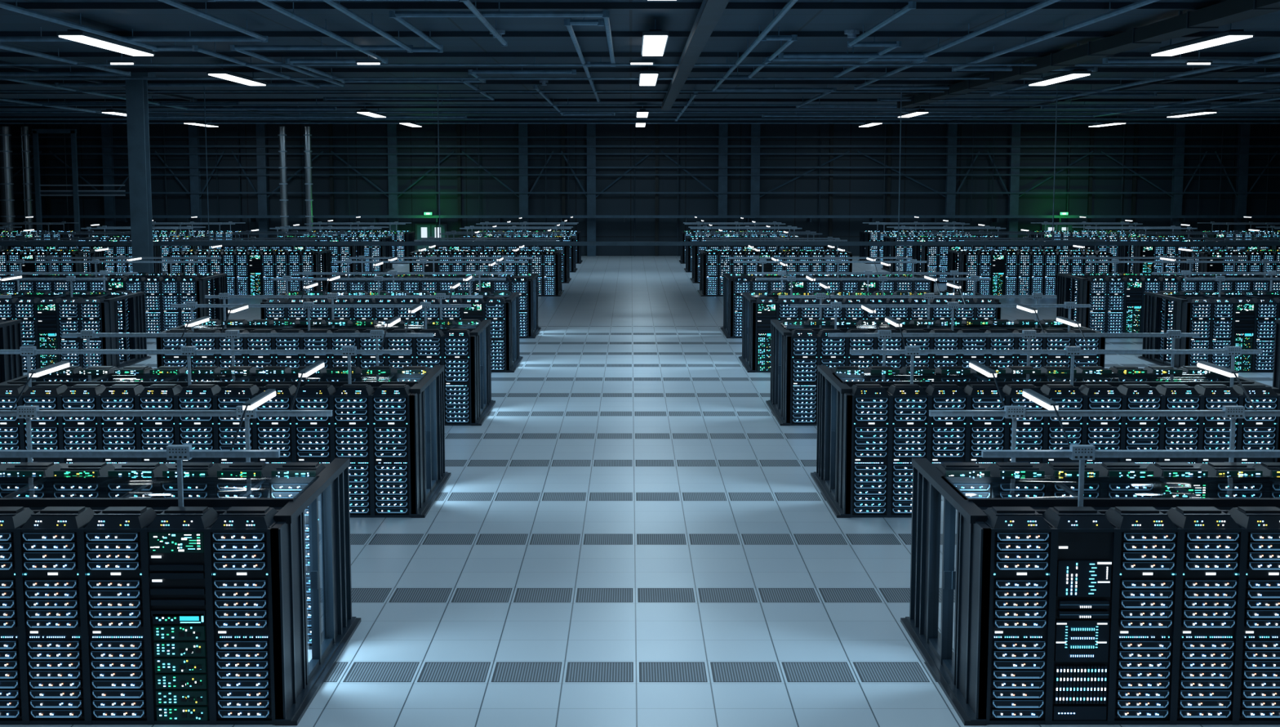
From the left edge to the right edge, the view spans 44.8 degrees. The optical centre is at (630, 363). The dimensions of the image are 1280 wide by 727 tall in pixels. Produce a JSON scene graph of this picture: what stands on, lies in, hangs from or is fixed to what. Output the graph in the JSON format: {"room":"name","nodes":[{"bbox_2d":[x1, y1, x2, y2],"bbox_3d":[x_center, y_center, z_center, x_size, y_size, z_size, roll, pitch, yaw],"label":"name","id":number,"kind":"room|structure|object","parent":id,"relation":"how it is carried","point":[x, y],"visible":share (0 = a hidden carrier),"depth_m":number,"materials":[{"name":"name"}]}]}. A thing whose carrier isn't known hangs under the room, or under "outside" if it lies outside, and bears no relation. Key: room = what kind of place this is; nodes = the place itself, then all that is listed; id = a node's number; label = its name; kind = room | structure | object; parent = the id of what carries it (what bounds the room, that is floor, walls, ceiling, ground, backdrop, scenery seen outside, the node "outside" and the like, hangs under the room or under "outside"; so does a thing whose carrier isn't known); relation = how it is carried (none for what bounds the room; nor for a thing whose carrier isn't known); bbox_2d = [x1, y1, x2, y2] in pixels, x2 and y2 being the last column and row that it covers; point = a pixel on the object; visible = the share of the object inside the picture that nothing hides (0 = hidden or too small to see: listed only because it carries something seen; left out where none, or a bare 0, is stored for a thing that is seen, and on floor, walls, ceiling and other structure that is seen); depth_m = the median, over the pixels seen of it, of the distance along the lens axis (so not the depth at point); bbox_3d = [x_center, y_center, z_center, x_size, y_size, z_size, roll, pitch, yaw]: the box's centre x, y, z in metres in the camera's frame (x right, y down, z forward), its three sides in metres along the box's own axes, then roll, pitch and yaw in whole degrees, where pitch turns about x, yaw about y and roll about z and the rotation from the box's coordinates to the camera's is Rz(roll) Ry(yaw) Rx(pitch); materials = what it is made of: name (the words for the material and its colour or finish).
{"room":"server room","nodes":[
{"label":"server room","id":0,"kind":"room"},
{"bbox_2d":[0,255,1279,726],"bbox_3d":[1.000,-0.493,51.288,106.000,0.200,126.000,0,7,0],"label":"floor","id":1,"kind":"structure","parent":0,"point":[630,534],"depth_m":21.87,"materials":[{"name":"grey tile"}]},
{"bbox_2d":[0,126,15,231],"bbox_3d":[-44.600,-12.228,110.930,0.988,9.300,0.988,0,7,0],"label":"duct","id":2,"kind":"object","parent":1,"relation":"on","point":[6,192],"visible":0.63,"depth_m":110.50,"materials":[{"name":"grey metal"}]},
{"bbox_2d":[0,275,23,382],"bbox_3d":[-18.360,-0.435,36.888,7.260,3.020,5.420,0,7,0],"label":"pod","id":3,"kind":"object","parent":1,"relation":"on","point":[11,364],"visible":0.69,"depth_m":37.23,"materials":[{"name":"black paint"}]},
{"bbox_2d":[0,225,24,249],"bbox_3d":[-41.110,-7.267,95.491,7.260,3.020,5.420,0,7,0],"label":"pod","id":4,"kind":"object","parent":1,"relation":"on","point":[6,247],"visible":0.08,"depth_m":95.33,"materials":[{"name":"black paint"}]},
{"bbox_2d":[20,126,33,231],"bbox_3d":[-43.100,-12.228,110.930,0.652,9.300,0.652,0,7,0],"label":"duct","id":5,"kind":"object","parent":1,"relation":"on","point":[28,200],"visible":0.78,"depth_m":110.58,"materials":[{"name":"grey metal"}]},
{"bbox_2d":[0,216,82,241],"bbox_3d":[-41.110,-8.425,105.424,7.260,3.020,5.420,0,7,0],"label":"pod","id":6,"kind":"object","parent":1,"relation":"on","point":[8,233],"visible":0.16,"depth_m":103.30,"materials":[{"name":"black paint"}]},
{"bbox_2d":[0,228,102,277],"bbox_3d":[-29.710,-4.986,75.923,7.260,3.020,5.420,0,7,0],"label":"pod","id":7,"kind":"object","parent":1,"relation":"on","point":[9,254],"visible":0.44,"depth_m":73.32,"materials":[{"name":"black paint"}]},
{"bbox_2d":[0,256,151,372],"bbox_3d":[-18.360,-1.558,46.523,7.260,3.020,5.420,0,7,0],"label":"pod","id":8,"kind":"object","parent":1,"relation":"on","point":[44,315],"visible":0.79,"depth_m":43.99,"materials":[{"name":"black paint"}]},
{"bbox_2d":[31,128,125,231],"bbox_3d":[-39.200,-12.077,110.495,6.400,9.100,0.300,0,7,0],"label":"frame","id":9,"kind":"object","parent":1,"relation":"on","point":[35,132],"visible":0.88,"depth_m":110.37,"materials":[{"name":"paint"}]},
{"bbox_2d":[8,223,161,272],"bbox_3d":[-29.710,-6.109,85.558,7.260,3.020,5.420,0,7,0],"label":"pod","id":10,"kind":"object","parent":1,"relation":"on","point":[113,251],"visible":0.16,"depth_m":82.94,"materials":[{"name":"black paint"}]},
{"bbox_2d":[0,244,228,337],"bbox_3d":[-18.360,-2.681,56.157,7.260,3.020,5.420,0,7,0],"label":"pod","id":11,"kind":"object","parent":1,"relation":"on","point":[162,290],"visible":0.48,"depth_m":53.59,"materials":[{"name":"black paint"}]},
{"bbox_2d":[116,72,155,273],"bbox_3d":[-19.000,-6.485,60.154,1.200,9.650,1.000,0,7,0],"label":"column","id":12,"kind":"structure","parent":1,"relation":"on","point":[136,90],"depth_m":59.84,"materials":[{"name":"metal"}]},
{"bbox_2d":[75,219,209,271],"bbox_3d":[-29.710,-7.267,95.491,7.260,3.020,5.420,0,7,0],"label":"pod","id":13,"kind":"object","parent":1,"relation":"on","point":[165,250],"visible":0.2,"depth_m":92.92,"materials":[{"name":"black paint"}]},
{"bbox_2d":[0,360,360,724],"bbox_3d":[-6.940,1.777,17.916,7.260,3.020,5.420,0,7,0],"label":"pod","id":14,"kind":"object","parent":1,"relation":"on","point":[131,593],"visible":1,"depth_m":15.39,"materials":[{"name":"black paint"}]},
{"bbox_2d":[128,216,248,249],"bbox_3d":[-29.710,-8.425,105.424,7.260,3.020,5.420,0,7,0],"label":"pod","id":15,"kind":"object","parent":1,"relation":"on","point":[213,233],"visible":0.14,"depth_m":103.30,"materials":[{"name":"black paint"}]},
{"bbox_2d":[0,303,451,517],"bbox_3d":[-6.940,0.665,27.452,7.260,3.020,5.420,0,7,0],"label":"pod","id":16,"kind":"object","parent":1,"relation":"on","point":[389,421],"visible":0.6,"depth_m":24.86,"materials":[{"name":"black paint"}]},
{"bbox_2d":[167,228,331,294],"bbox_3d":[-18.360,-4.986,75.923,7.260,3.020,5.420,0,7,0],"label":"pod","id":17,"kind":"object","parent":1,"relation":"on","point":[250,272],"visible":0.73,"depth_m":73.34,"materials":[{"name":"black paint"}]},
{"bbox_2d":[277,126,288,235],"bbox_3d":[-24.800,-12.228,110.930,0.612,9.300,0.612,0,7,0],"label":"duct","id":18,"kind":"object","parent":1,"relation":"on","point":[282,135],"visible":0.84,"depth_m":110.61,"materials":[{"name":"grey metal"}]},
{"bbox_2d":[221,223,364,275],"bbox_3d":[-18.360,-6.109,85.558,7.260,3.020,5.420,0,7,0],"label":"pod","id":19,"kind":"object","parent":1,"relation":"on","point":[338,252],"visible":0.2,"depth_m":82.97,"materials":[{"name":"black paint"}]},
{"bbox_2d":[303,126,313,231],"bbox_3d":[-23.000,-12.228,110.930,0.573,9.300,0.573,0,7,0],"label":"duct","id":20,"kind":"object","parent":1,"relation":"on","point":[308,152],"visible":0.74,"depth_m":110.61,"materials":[{"name":"grey metal"}]},
{"bbox_2d":[155,275,495,425],"bbox_3d":[-6.940,-0.435,36.888,7.260,3.020,5.420,0,7,0],"label":"pod","id":21,"kind":"object","parent":1,"relation":"on","point":[463,347],"visible":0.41,"depth_m":34.29,"materials":[{"name":"black paint"}]},
{"bbox_2d":[265,219,394,271],"bbox_3d":[-18.360,-7.267,95.491,7.260,3.020,5.420,0,7,0],"label":"pod","id":22,"kind":"object","parent":1,"relation":"on","point":[370,251],"visible":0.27,"depth_m":93.03,"materials":[{"name":"black paint"}]},
{"bbox_2d":[300,216,414,263],"bbox_3d":[-18.360,-8.425,105.424,7.260,3.020,5.420,0,7,0],"label":"pod","id":23,"kind":"object","parent":1,"relation":"on","point":[397,235],"visible":0.17,"depth_m":103.10,"materials":[{"name":"black paint"}]},
{"bbox_2d":[260,256,523,372],"bbox_3d":[-6.940,-1.558,46.523,7.260,3.020,5.420,0,7,0],"label":"pod","id":24,"kind":"object","parent":1,"relation":"on","point":[501,307],"visible":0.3,"depth_m":43.90,"materials":[{"name":"black paint"}]},
{"bbox_2d":[327,244,541,337],"bbox_3d":[-6.940,-2.681,56.157,7.260,3.020,5.420,0,7,0],"label":"pod","id":25,"kind":"object","parent":1,"relation":"on","point":[526,283],"visible":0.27,"depth_m":53.58,"materials":[{"name":"black paint"}]},
{"bbox_2d":[408,228,564,296],"bbox_3d":[-6.940,-4.986,75.923,7.260,3.020,5.420,0,7,0],"label":"pod","id":26,"kind":"object","parent":1,"relation":"on","point":[548,264],"visible":0.45,"depth_m":73.31,"materials":[{"name":"black paint"}]},
{"bbox_2d":[435,223,571,283],"bbox_3d":[-6.940,-6.109,85.558,7.260,3.020,5.420,0,7,0],"label":"pod","id":27,"kind":"object","parent":1,"relation":"on","point":[566,278],"visible":0.13,"depth_m":82.94,"materials":[{"name":"black paint"}]},
{"bbox_2d":[456,219,577,271],"bbox_3d":[-6.940,-7.267,95.491,7.260,3.020,5.420,0,7,0],"label":"pod","id":28,"kind":"object","parent":1,"relation":"on","point":[573,268],"visible":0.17,"depth_m":93.35,"materials":[{"name":"black paint"}]},
{"bbox_2d":[472,216,582,263],"bbox_3d":[-6.940,-8.425,105.424,7.260,3.020,5.420,0,7,0],"label":"pod","id":29,"kind":"object","parent":1,"relation":"on","point":[573,233],"visible":0.12,"depth_m":103.30,"materials":[{"name":"black paint"}]},
{"bbox_2d":[679,216,788,263],"bbox_3d":[6.940,-8.425,105.424,7.260,3.020,5.420,0,7,0],"label":"pod","id":30,"kind":"object","parent":1,"relation":"on","point":[686,233],"visible":0.1,"depth_m":103.30,"materials":[{"name":"black paint"}]},
{"bbox_2d":[684,219,805,271],"bbox_3d":[6.940,-7.267,95.491,7.260,3.020,5.420,0,7,0],"label":"pod","id":31,"kind":"object","parent":1,"relation":"on","point":[688,268],"visible":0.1,"depth_m":93.35,"materials":[{"name":"black paint"}]},
{"bbox_2d":[689,223,826,283],"bbox_3d":[6.940,-6.109,85.558,7.260,3.020,5.420,0,7,0],"label":"pod","id":32,"kind":"object","parent":1,"relation":"on","point":[695,249],"visible":0.11,"depth_m":82.92,"materials":[{"name":"black paint"}]},
{"bbox_2d":[697,228,852,296],"bbox_3d":[6.940,-4.986,75.923,7.260,3.020,5.420,0,7,0],"label":"pod","id":33,"kind":"object","parent":1,"relation":"on","point":[713,264],"visible":0.4,"depth_m":73.31,"materials":[{"name":"black paint"}]},
{"bbox_2d":[720,244,934,337],"bbox_3d":[6.940,-2.681,56.157,7.260,3.020,5.420,0,7,0],"label":"pod","id":34,"kind":"object","parent":1,"relation":"on","point":[734,283],"visible":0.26,"depth_m":53.57,"materials":[{"name":"black paint"}]},
{"bbox_2d":[738,256,1000,372],"bbox_3d":[6.940,-1.558,46.523,7.260,3.020,5.420,0,7,0],"label":"pod","id":35,"kind":"object","parent":1,"relation":"on","point":[758,307],"visible":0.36,"depth_m":43.90,"materials":[{"name":"black paint"}]},
{"bbox_2d":[858,216,973,263],"bbox_3d":[19.210,-8.425,105.424,7.260,3.020,5.420,0,7,0],"label":"pod","id":36,"kind":"object","parent":1,"relation":"on","point":[877,235],"visible":0.31,"depth_m":103.26,"materials":[{"name":"black paint"}]},
{"bbox_2d":[765,275,1105,425],"bbox_3d":[6.940,-0.435,36.888,7.260,3.020,5.420,0,7,0],"label":"pod","id":37,"kind":"object","parent":1,"relation":"on","point":[797,346],"visible":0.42,"depth_m":34.30,"materials":[{"name":"black paint"}]},
{"bbox_2d":[880,219,1010,271],"bbox_3d":[19.210,-7.267,95.491,7.260,3.020,5.420,0,7,0],"label":"pod","id":38,"kind":"object","parent":1,"relation":"on","point":[888,251],"visible":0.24,"depth_m":93.03,"materials":[{"name":"black paint"}]},
{"bbox_2d":[911,223,1056,283],"bbox_3d":[19.210,-6.109,85.558,7.260,3.020,5.420,0,7,0],"label":"pod","id":39,"kind":"object","parent":1,"relation":"on","point":[935,256],"visible":0.24,"depth_m":82.97,"materials":[{"name":"black paint"}]},
{"bbox_2d":[944,228,1112,296],"bbox_3d":[19.210,-4.986,75.923,7.260,3.020,5.420,0,7,0],"label":"pod","id":40,"kind":"object","parent":1,"relation":"on","point":[1024,271],"visible":0.8,"depth_m":73.34,"materials":[{"name":"black paint"}]},
{"bbox_2d":[810,303,1279,517],"bbox_3d":[6.940,0.665,27.452,7.260,3.020,5.420,0,7,0],"label":"pod","id":41,"kind":"object","parent":1,"relation":"on","point":[872,420],"visible":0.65,"depth_m":24.86,"materials":[{"name":"black paint"}]},
{"bbox_2d":[1028,216,1147,249],"bbox_3d":[30.710,-8.425,105.424,7.260,3.020,5.420,0,7,0],"label":"pod","id":42,"kind":"object","parent":1,"relation":"on","point":[1063,233],"visible":0.18,"depth_m":103.28,"materials":[{"name":"black paint"}]},
{"bbox_2d":[900,360,1279,724],"bbox_3d":[6.940,1.778,17.910,7.260,3.020,5.432,0,7,0],"label":"pod","id":43,"kind":"object","parent":1,"relation":"on","point":[1081,592],"visible":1,"depth_m":15.38,"materials":[{"name":"black paint"}]},
{"bbox_2d":[1068,219,1203,271],"bbox_3d":[30.710,-7.267,95.491,7.260,3.020,5.420,0,7,0],"label":"pod","id":44,"kind":"object","parent":1,"relation":"on","point":[1113,250],"visible":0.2,"depth_m":92.92,"materials":[{"name":"black paint"}]},
{"bbox_2d":[1056,244,1279,337],"bbox_3d":[19.210,-2.681,56.157,7.260,3.020,5.420,0,7,0],"label":"pod","id":45,"kind":"object","parent":1,"relation":"on","point":[1116,300],"visible":0.48,"depth_m":53.59,"materials":[{"name":"black paint"}]},
{"bbox_2d":[1117,223,1271,273],"bbox_3d":[30.710,-6.109,85.558,7.260,3.020,5.420,0,7,0],"label":"pod","id":46,"kind":"object","parent":1,"relation":"on","point":[1123,251],"visible":0.24,"depth_m":82.98,"materials":[{"name":"black paint"}]},
{"bbox_2d":[1137,256,1279,372],"bbox_3d":[19.210,-1.558,46.523,7.260,3.020,5.420,0,7,0],"label":"pod","id":47,"kind":"object","parent":1,"relation":"on","point":[1246,319],"visible":0.88,"depth_m":43.99,"materials":[{"name":"black paint"}]},
{"bbox_2d":[1179,228,1279,276],"bbox_3d":[30.710,-4.986,75.923,7.260,3.020,5.420,0,7,0],"label":"pod","id":48,"kind":"object","parent":1,"relation":"on","point":[1257,254],"visible":0.43,"depth_m":73.32,"materials":[{"name":"black paint"}]},
{"bbox_2d":[1194,216,1279,241],"bbox_3d":[42.110,-8.425,105.424,7.260,3.020,5.420,0,7,0],"label":"pod","id":49,"kind":"object","parent":1,"relation":"on","point":[1268,233],"visible":0.14,"depth_m":103.30,"materials":[{"name":"black paint"}]},
{"bbox_2d":[1252,225,1279,249],"bbox_3d":[42.110,-7.267,95.491,7.260,3.020,5.420,0,7,0],"label":"pod","id":50,"kind":"object","parent":1,"relation":"on","point":[1275,247],"visible":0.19,"depth_m":95.31,"materials":[{"name":"black paint"}]},
{"bbox_2d":[1272,319,1279,393],"bbox_3d":[19.210,-0.435,36.888,7.260,3.020,5.420,0,7,0],"label":"pod","id":51,"kind":"object","parent":1,"relation":"on","point":[1276,377],"visible":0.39,"depth_m":37.72,"materials":[{"name":"black paint"}]},
{"bbox_2d":[0,123,1279,255],"bbox_3d":[1.000,-12.692,113.393,106.400,10.050,0.200,0,7,0],"label":"wall","id":52,"kind":"structure","parent":0,"point":[607,229],"depth_m":113.21,"materials":[{"name":"black metal"}]},
{"bbox_2d":[415,223,447,250],"bbox_3d":[-14.600,-9.036,113.553,2.300,2.350,0.310,0,7,0],"label":"door leaves","id":53,"kind":"structure","parent":52,"relation":"in","point":[422,230],"depth_m":113.40,"materials":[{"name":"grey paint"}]},
{"bbox_2d":[10,123,1279,256],"bbox_3d":[1.000,-12.631,112.871,106.000,9.650,0.389,0,7,0],"label":"wall girts","id":54,"kind":"structure","parent":52,"relation":"attached to","point":[988,153],"depth_m":112.49,"materials":[{"name":"black metal"}]},
{"bbox_2d":[0,0,1279,121],"bbox_3d":[1.000,-11.001,59.124,78.180,0.440,80.180,0,7,0],"label":"ceiling","id":55,"kind":"structure","parent":0,"point":[917,58],"depth_m":49.86,"materials":[{"name":"grey metal"}]},
{"bbox_2d":[56,18,155,56],"bbox_3d":[-14.600,-9.121,43.436,0.680,0.540,6.200,0,7,0],"label":"light","id":56,"kind":"object","parent":55,"relation":"hanging from","point":[77,35],"depth_m":42.55,"materials":[{"name":"white plastic"}]},
{"bbox_2d":[101,106,126,115],"bbox_3d":[-28.500,-14.263,87.537,0.680,0.540,6.200,0,7,0],"label":"light","id":57,"kind":"object","parent":55,"relation":"hanging from","point":[111,111],"depth_m":85.08,"materials":[{"name":"white plastic"}]},
{"bbox_2d":[108,53,135,64],"bbox_3d":[-16.300,-9.846,49.694,0.800,0.550,0.200,0,7,0],"label":"light","id":58,"kind":"object","parent":55,"relation":"hanging from","point":[112,62],"depth_m":49.63,"materials":[{"name":"white plastic"}]},
{"bbox_2d":[182,117,218,127],"bbox_3d":[-28.500,-16.070,103.032,0.680,0.540,6.200,0,7,0],"label":"light","id":59,"kind":"object","parent":55,"relation":"hanging from","point":[188,122],"depth_m":101.87,"materials":[{"name":"white plastic"}]},
{"bbox_2d":[206,61,266,85],"bbox_3d":[-14.600,-10.789,57.739,0.680,0.540,6.200,0,7,0],"label":"light","id":60,"kind":"object","parent":55,"relation":"hanging from","point":[221,73],"depth_m":56.73,"materials":[{"name":"white plastic"}]},
{"bbox_2d":[355,49,381,64],"bbox_3d":[-8.400,-9.846,49.694,0.800,0.550,0.200,0,7,0],"label":"light","id":61,"kind":"object","parent":55,"relation":"hanging from","point":[359,62],"depth_m":49.63,"materials":[{"name":"white plastic"}]},
{"bbox_2d":[355,106,386,117],"bbox_3d":[-14.600,-14.263,87.537,0.680,0.540,6.200,0,7,0],"label":"light","id":62,"kind":"object","parent":55,"relation":"hanging from","point":[363,111],"depth_m":86.27,"materials":[{"name":"white plastic"}]},
{"bbox_2d":[399,117,422,127],"bbox_3d":[-14.600,-16.070,103.032,0.680,0.540,6.200,0,7,0],"label":"light","id":63,"kind":"object","parent":55,"relation":"hanging from","point":[406,122],"depth_m":101.58,"materials":[{"name":"white plastic"}]},
{"bbox_2d":[489,29,505,37],"bbox_3d":[-3.800,-9.383,44.211,0.440,0.200,0.440,0,7,0],"label":"smoke detector","id":64,"kind":"object","parent":55,"relation":"attached to","point":[500,32],"visible":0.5,"depth_m":44.07,"materials":[{"name":"white plastic"}]},
{"bbox_2d":[539,80,548,85],"bbox_3d":[-3.700,-11.931,66.063,0.440,0.200,0.440,0,7,0],"label":"smoke detector","id":65,"kind":"object","parent":55,"relation":"attached to","point":[543,82],"visible":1,"depth_m":65.90,"materials":[{"name":"grey plastic"}]},
{"bbox_2d":[0,2,1279,124],"bbox_3d":[1.000,-10.103,50.168,106.000,0.150,126.000,0,7,0],"label":"ceiling joists","id":66,"kind":"object","parent":55,"relation":"attached to","point":[29,6],"depth_m":58.80,"materials":[{"name":"grey metal"}]},
{"bbox_2d":[635,119,646,127],"bbox_3d":[0.650,-16.070,103.032,0.680,0.540,6.200,0,7,0],"label":"light","id":67,"kind":"object","parent":55,"relation":"hanging from","point":[640,123],"depth_m":101.58,"materials":[{"name":"white plastic"}]},
{"bbox_2d":[629,47,653,64],"bbox_3d":[0.350,-9.846,49.694,0.800,0.550,0.200,0,7,0],"label":"light","id":68,"kind":"object","parent":55,"relation":"hanging from","point":[633,62],"depth_m":49.63,"materials":[{"name":"white plastic"}]},
{"bbox_2d":[635,103,648,117],"bbox_3d":[0.650,-14.263,87.537,0.680,0.540,6.200,0,7,0],"label":"light","id":69,"kind":"object","parent":55,"relation":"hanging from","point":[642,113],"depth_m":85.41,"materials":[{"name":"white plastic"}]},
{"bbox_2d":[638,66,658,85],"bbox_3d":[0.650,-10.789,57.739,0.680,0.540,6.200,0,7,0],"label":"light","id":70,"kind":"object","parent":55,"relation":"hanging from","point":[648,77],"depth_m":56.29,"materials":[{"name":"white plastic"}]},
{"bbox_2d":[640,18,668,56],"bbox_3d":[0.650,-9.121,43.436,0.680,0.540,6.200,0,7,0],"label":"light","id":71,"kind":"object","parent":55,"relation":"hanging from","point":[654,42],"depth_m":42.13,"materials":[{"name":"white plastic"}]},
{"bbox_2d":[661,0,729,110],"bbox_3d":[1.825,-9.904,50.191,0.450,0.550,62.000,0,7,0],"label":"beam","id":72,"kind":"structure","parent":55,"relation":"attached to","point":[710,11],"depth_m":42.37,"materials":[{"name":"grey metal"}]},
{"bbox_2d":[844,29,859,37],"bbox_3d":[6.300,-9.383,44.211,0.440,0.200,0.440,0,7,0],"label":"smoke detector","id":73,"kind":"object","parent":55,"relation":"attached to","point":[851,33],"visible":0.99,"depth_m":44.08,"materials":[{"name":"white plastic"}]},
{"bbox_2d":[857,116,883,127],"bbox_3d":[15.900,-16.070,103.032,0.680,0.540,6.200,0,7,0],"label":"light","id":74,"kind":"object","parent":55,"relation":"hanging from","point":[874,122],"depth_m":101.58,"materials":[{"name":"white plastic"}]},
{"bbox_2d":[897,106,928,117],"bbox_3d":[15.900,-14.263,87.537,0.680,0.540,6.200,0,7,0],"label":"light","id":75,"kind":"object","parent":55,"relation":"hanging from","point":[921,111],"depth_m":86.04,"materials":[{"name":"white plastic"}]},
{"bbox_2d":[1027,66,1091,85],"bbox_3d":[15.900,-10.789,57.739,0.680,0.540,6.200,0,7,0],"label":"light","id":76,"kind":"object","parent":55,"relation":"hanging from","point":[1068,75],"depth_m":56.73,"materials":[{"name":"white plastic"}]},
{"bbox_2d":[897,0,1279,108],"bbox_3d":[13.900,-9.773,49.199,0.760,0.580,60.000,0,7,0],"label":"ventilation duct","id":77,"kind":"object","parent":55,"relation":"hanging from","point":[1228,11],"visible":0.91,"depth_m":43.02,"materials":[{"name":"black metal"}]},
{"bbox_2d":[1088,115,1126,127],"bbox_3d":[31.600,-16.070,103.032,0.680,0.540,6.200,0,7,0],"label":"light","id":78,"kind":"object","parent":55,"relation":"hanging from","point":[1118,122],"depth_m":102.01,"materials":[{"name":"white plastic"}]},
{"bbox_2d":[1165,103,1217,117],"bbox_3d":[31.600,-14.263,87.537,0.680,0.540,6.200,0,7,0],"label":"light","id":79,"kind":"object","parent":55,"relation":"hanging from","point":[1206,111],"depth_m":86.78,"materials":[{"name":"white plastic"}]},
{"bbox_2d":[1185,49,1212,64],"bbox_3d":[18.200,-9.846,49.694,0.800,0.550,0.200,0,7,0],"label":"light","id":80,"kind":"object","parent":55,"relation":"hanging from","point":[1188,62],"depth_m":49.64,"materials":[{"name":"white plastic"}]},
{"bbox_2d":[1149,22,1254,56],"bbox_3d":[15.900,-9.121,43.436,0.680,0.540,6.200,0,7,0],"label":"light","id":81,"kind":"object","parent":55,"relation":"hanging from","point":[1231,35],"depth_m":42.62,"materials":[{"name":"white plastic"}]},
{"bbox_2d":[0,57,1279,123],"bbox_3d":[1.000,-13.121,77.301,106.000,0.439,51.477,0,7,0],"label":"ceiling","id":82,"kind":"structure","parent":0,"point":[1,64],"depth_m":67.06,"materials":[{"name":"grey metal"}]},
{"bbox_2d":[0,84,1279,245],"bbox_3d":[1.500,-8.853,69.543,63.000,7.120,0.480,0,7,0],"label":"cable tray","id":83,"kind":"object","parent":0,"point":[2,243],"depth_m":69.71,"materials":[{"name":"black metal"}]},
{"bbox_2d":[0,215,1279,222],"bbox_3d":[1.000,-10.529,112.764,106.000,0.500,1.550,0,7,0],"label":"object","id":84,"kind":"object","parent":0,"point":[64,218],"depth_m":111.97,"materials":[{"name":"black metal"}]},
{"bbox_2d":[42,123,1250,256],"bbox_3d":[1.500,-12.651,113.045,97.640,9.650,0.500,0,7,0],"label":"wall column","id":85,"kind":"structure","parent":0,"point":[1244,129],"depth_m":112.79,"materials":[{"name":"black metal"}]},
{"bbox_2d":[423,212,432,214],"bbox_3d":[-14.600,-10.794,111.835,0.600,0.220,0.215,0,7,0],"label":"exit sign","id":86,"kind":"object","parent":85,"relation":"attached to","point":[424,213],"visible":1,"depth_m":111.72,"materials":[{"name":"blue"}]},
{"bbox_2d":[1040,224,1073,231],"bbox_3d":[31.200,-9.036,113.553,2.300,2.350,0.310,0,7,0],"label":"door leaves","id":87,"kind":"structure","parent":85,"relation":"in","point":[1048,227],"depth_m":113.37,"materials":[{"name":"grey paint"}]},
{"bbox_2d":[1058,212,1068,214],"bbox_3d":[31.200,-10.794,111.835,0.600,0.220,0.215,0,7,0],"label":"exit sign","id":88,"kind":"object","parent":85,"relation":"attached to","point":[1060,213],"visible":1,"depth_m":111.72,"materials":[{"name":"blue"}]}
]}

